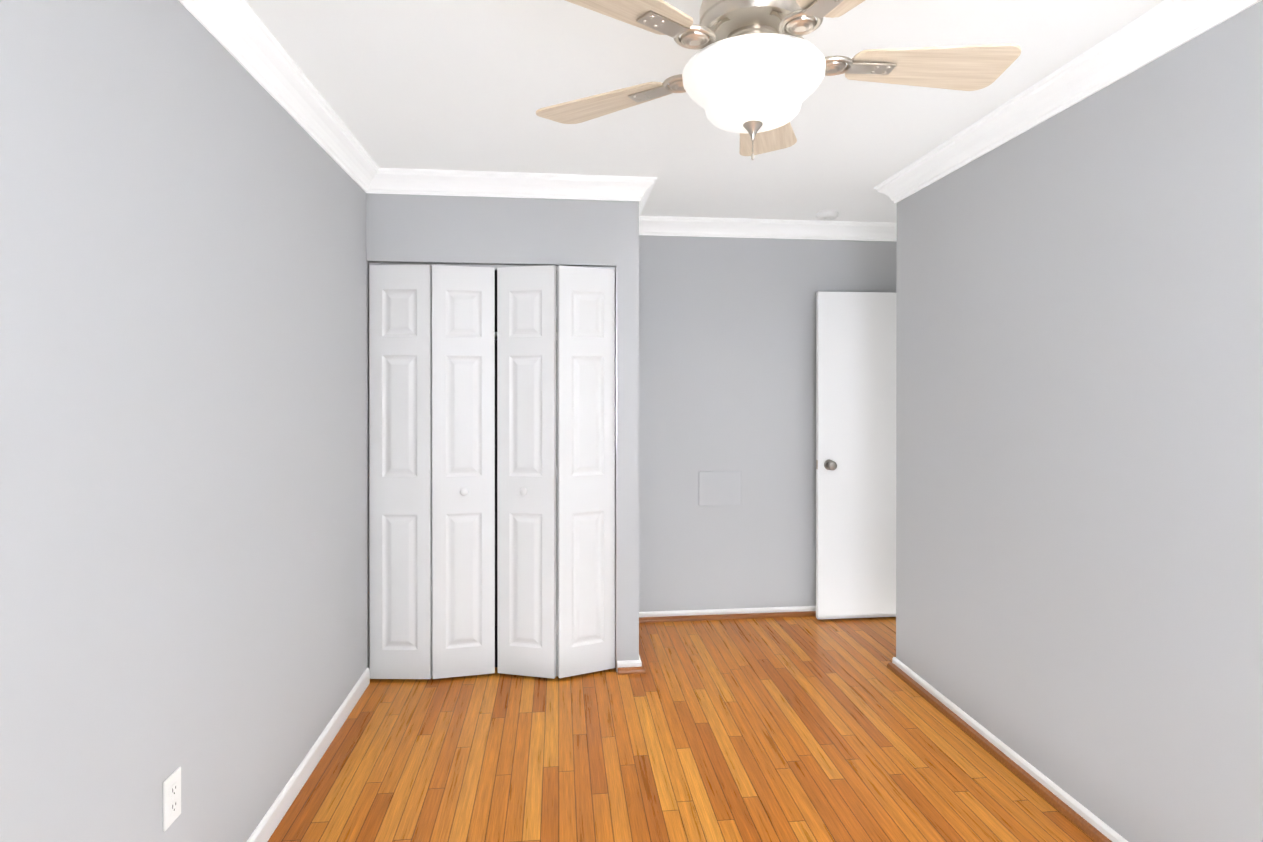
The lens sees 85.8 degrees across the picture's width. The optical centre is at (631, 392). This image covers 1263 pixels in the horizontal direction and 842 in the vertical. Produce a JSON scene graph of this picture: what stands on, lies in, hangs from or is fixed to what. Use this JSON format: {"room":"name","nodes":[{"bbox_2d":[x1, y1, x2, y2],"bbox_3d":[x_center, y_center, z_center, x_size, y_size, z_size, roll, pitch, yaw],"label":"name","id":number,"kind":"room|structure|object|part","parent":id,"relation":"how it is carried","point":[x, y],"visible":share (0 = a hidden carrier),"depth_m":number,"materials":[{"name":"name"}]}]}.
{"room":"empty bedroom","nodes":[
{"label":"empty bedroom","id":0,"kind":"room"},
{"bbox_2d":[0,0,369,841],"bbox_3d":[-1.147,0.175,1.628,0.110,2.440,4.920,0,0,-6],"label":"wall","id":1,"kind":"structure","parent":0,"point":[182,404],"depth_m":1.58,"materials":[{"name":"grey paint"}]},
{"bbox_2d":[163,766,180,831],"bbox_3d":[-1.086,0.960,1.607,0.007,0.115,0.070,0,0,-6],"label":"electrical outlet plate","id":2,"kind":"object","parent":1,"relation":"attached to","point":[168,783],"depth_m":1.60,"materials":[{"name":"white plastic"}]},
{"bbox_3d":[-1.084,0.980,1.608,0.002,0.028,0.033,0,0,-6],"label":"electrical outlet","id":3,"kind":"part","parent":2,"relation":"part of","materials":[{"name":"white plastic"}]},
{"bbox_3d":[-1.084,0.941,1.608,0.002,0.028,0.033,0,0,-6],"label":"electrical outlet","id":4,"kind":"part","parent":2,"relation":"part of","materials":[{"name":"white plastic"}]},
{"bbox_2d":[179,0,382,193],"bbox_3d":[-1.014,-0.995,1.272,0.080,0.098,3.970,0,0,-6],"label":"crown molding","id":5,"kind":"structure","parent":1,"relation":"attached to","point":[247,40],"depth_m":2.16,"materials":[{"name":"white wood"}]},
{"bbox_2d":[247,668,369,841],"bbox_3d":[-1.047,1.359,1.276,0.013,0.075,3.970,0,0,-6],"label":"baseboard","id":6,"kind":"structure","parent":1,"relation":"attached to","point":[266,827],"depth_m":2.42,"materials":[{"name":"white wood"}]},
{"bbox_2d":[366,193,638,664],"bbox_3d":[-0.653,0.169,3.678,1.310,2.440,0.730,0,0,-6],"label":"wall","id":7,"kind":"structure","parent":0,"point":[408,228],"depth_m":3.35,"materials":[{"name":"grey paint"}]},
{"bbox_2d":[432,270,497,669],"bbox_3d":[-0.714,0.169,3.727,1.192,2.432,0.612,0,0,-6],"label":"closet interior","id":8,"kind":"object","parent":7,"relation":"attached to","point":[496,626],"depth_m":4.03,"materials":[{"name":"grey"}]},
{"bbox_2d":[367,261,616,671],"bbox_3d":[-0.673,0.380,3.344,1.199,2.019,0.064,0,0,-6],"label":"door frame","id":9,"kind":"structure","parent":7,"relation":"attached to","point":[431,264],"depth_m":3.28,"materials":[{"name":"white wood"}]},
{"bbox_2d":[369,265,614,678],"bbox_3d":[-0.671,0.382,3.322,1.176,1.988,0.217,0,0,1],"label":"door","id":10,"kind":"structure","parent":9,"relation":"attached to","point":[400,459],"depth_m":3.29,"materials":[{"name":"white wood"}]},
{"bbox_3d":[-0.812,0.382,3.288,0.294,1.988,0.077,0,0,-13],"label":"bifold door panel","id":11,"kind":"part","parent":10,"relation":"part of","materials":[{"name":"white wood"}]},
{"bbox_3d":[-0.808,0.476,3.272,0.038,0.038,0.043,0,0,-13],"label":"knob","id":12,"kind":"part","parent":10,"relation":"part of","materials":[{"name":"white"}]},
{"bbox_3d":[-0.519,0.476,3.276,0.038,0.038,0.043,0,0,13],"label":"knob","id":13,"kind":"part","parent":10,"relation":"part of","materials":[{"name":"white"}]},
{"bbox_3d":[-0.515,0.382,3.292,0.294,1.988,0.077,0,0,13],"label":"bifold door panel","id":14,"kind":"part","parent":10,"relation":"part of","materials":[{"name":"white wood"}]},
{"bbox_3d":[-0.221,0.382,3.344,0.294,1.988,0.034,0,0,-25],"label":"bifold door panel","id":15,"kind":"part","parent":10,"relation":"part of","materials":[{"name":"white wood"}]},
{"bbox_2d":[383,168,656,207],"bbox_3d":[-0.526,-1.001,3.281,1.300,0.098,0.080,0,0,-6],"label":"crown molding","id":16,"kind":"structure","parent":7,"relation":"attached to","point":[395,180],"depth_m":3.28,"materials":[{"name":"white wood"}]},
{"bbox_2d":[630,651,645,673],"bbox_3d":[0.008,1.361,3.722,0.050,0.056,0.733,0,0,-6],"label":"baseboard","id":17,"kind":"structure","parent":7,"relation":"attached to","point":[634,663],"depth_m":3.38,"materials":[{"name":"white wood"}]},
{"bbox_2d":[639,208,650,234],"bbox_3d":[0.041,-1.002,3.719,0.080,0.098,0.630,0,0,-6],"label":"crown molding","id":18,"kind":"structure","parent":7,"relation":"attached to","point":[643,220],"depth_m":4.07,"materials":[{"name":"white wood"}]},
{"bbox_2d":[268,616,1094,841],"bbox_3d":[0.533,1.445,1.813,3.490,0.100,4.920,0,0,-6],"label":"floor","id":19,"kind":"structure","parent":0,"point":[801,729],"depth_m":2.59,"materials":[{"name":"brown wood"}]},
{"bbox_2d":[245,0,1164,222],"bbox_3d":[0.533,-1.095,1.805,3.490,0.100,4.920,0,0,-6],"label":"ceiling","id":20,"kind":"structure","parent":0,"point":[468,85],"depth_m":2.37,"materials":[{"name":"white paint"}]},
{"bbox_2d":[536,0,1020,159],"bbox_3d":[0.333,-0.807,1.659,1.212,0.476,1.250,0,0,-6],"label":"ceiling fan","id":21,"kind":"object","parent":20,"relation":"hanging from","point":[755,72],"visible":1,"depth_m":1.60,"materials":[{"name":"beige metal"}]},
{"bbox_3d":[-0.071,-0.810,1.901,0.404,0.006,0.188,0,8,33],"label":"blade","id":22,"kind":"part","parent":21,"relation":"part of","materials":[{"name":"brown wood"}]},
{"bbox_3d":[-0.043,-0.808,1.386,0.404,0.006,0.188,0,8,-39],"label":"blade","id":23,"kind":"part","parent":21,"relation":"part of","materials":[{"name":"brown wood"}]},
{"bbox_3d":[0.297,-0.931,1.663,0.252,0.228,0.252,0,0,-6],"label":"motor","id":24,"kind":"part","parent":21,"relation":"part of","materials":[{"name":"silver metal"}]},
{"bbox_3d":[0.297,-0.740,1.663,0.344,0.166,0.344,0,0,-6],"label":"lamp shade","id":25,"kind":"part","parent":21,"relation":"part of","materials":[{"name":"white glass"}]},
{"label":"blade","id":26,"kind":"part","parent":21,"relation":"part of","materials":[{"name":"beige wood"}]},
{"label":"blade","id":27,"kind":"part","parent":21,"relation":"part of","materials":[{"name":"beige wood"}]},
{"bbox_3d":[0.734,-0.809,1.687,0.404,0.006,0.188,0,-8,-3],"label":"blade","id":28,"kind":"part","parent":21,"relation":"part of","materials":[{"name":"brown wood"}]},
{"bbox_2d":[816,210,838,220],"bbox_3d":[1.149,-1.034,3.983,0.128,0.037,0.128,0,0,-6],"label":"smoke detector","id":29,"kind":"object","parent":20,"relation":"attached to","point":[828,215],"visible":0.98,"depth_m":3.94,"materials":[{"name":"white plastic"}]},
{"bbox_2d":[639,235,896,611],"bbox_3d":[0.331,0.167,4.206,3.380,2.440,0.110,0,0,-6],"label":"wall","id":30,"kind":"structure","parent":0,"point":[727,353],"depth_m":4.18,"materials":[{"name":"grey paint"}]},
{"bbox_2d":[639,606,815,622],"bbox_3d":[0.935,1.359,4.204,1.960,0.056,0.033,0,0,-6],"label":"baseboard","id":31,"kind":"structure","parent":30,"relation":"attached to","point":[794,611],"depth_m":4.16,"materials":[{"name":"white wood"}]},
{"bbox_2d":[643,216,896,240],"bbox_3d":[0.937,-1.004,4.172,1.960,0.098,0.080,0,0,-6],"label":"crown molding","id":32,"kind":"structure","parent":30,"relation":"attached to","point":[660,225],"depth_m":4.16,"materials":[{"name":"white wood"}]},
{"bbox_2d":[896,0,1262,841],"bbox_3d":[1.931,0.176,1.482,0.780,2.440,3.970,0,0,-6],"label":"wall","id":33,"kind":"structure","parent":0,"point":[1080,452],"depth_m":2.10,"materials":[{"name":"grey paint"}]},
{"bbox_2d":[887,657,1127,841],"bbox_3d":[1.520,1.368,1.512,0.032,0.056,3.892,0,0,-6],"label":"baseboard","id":34,"kind":"structure","parent":33,"relation":"attached to","point":[1073,816],"depth_m":2.50,"materials":[{"name":"white wood"}]},
{"bbox_2d":[874,0,1261,202],"bbox_3d":[1.493,-0.995,1.526,0.080,0.098,3.940,0,0,-6],"label":"crown molding","id":35,"kind":"structure","parent":33,"relation":"attached to","point":[1170,24],"depth_m":2.18,"materials":[{"name":"white wood"}]},
{"bbox_3d":[2.007,0.168,3.909,0.110,2.440,0.840,0,0,-6],"label":"wall","id":36,"kind":"structure","parent":0,"visible":0},
{"bbox_2d":[816,291,895,618],"bbox_3d":[1.506,0.381,4.170,0.760,1.988,0.035,0,0,-6],"label":"entry door","id":37,"kind":"structure","parent":36,"relation":"in","point":[856,443],"depth_m":4.14,"materials":[{"name":"white wood"}]},
{"bbox_2d":[824,459,836,469],"bbox_3d":[1.196,0.437,4.137,0.064,0.064,0.177,0,0,-6],"label":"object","id":38,"kind":"structure","parent":37,"relation":"attached to","point":[829,464],"depth_m":4.06,"materials":[{"name":"grey metal"}]}
]}

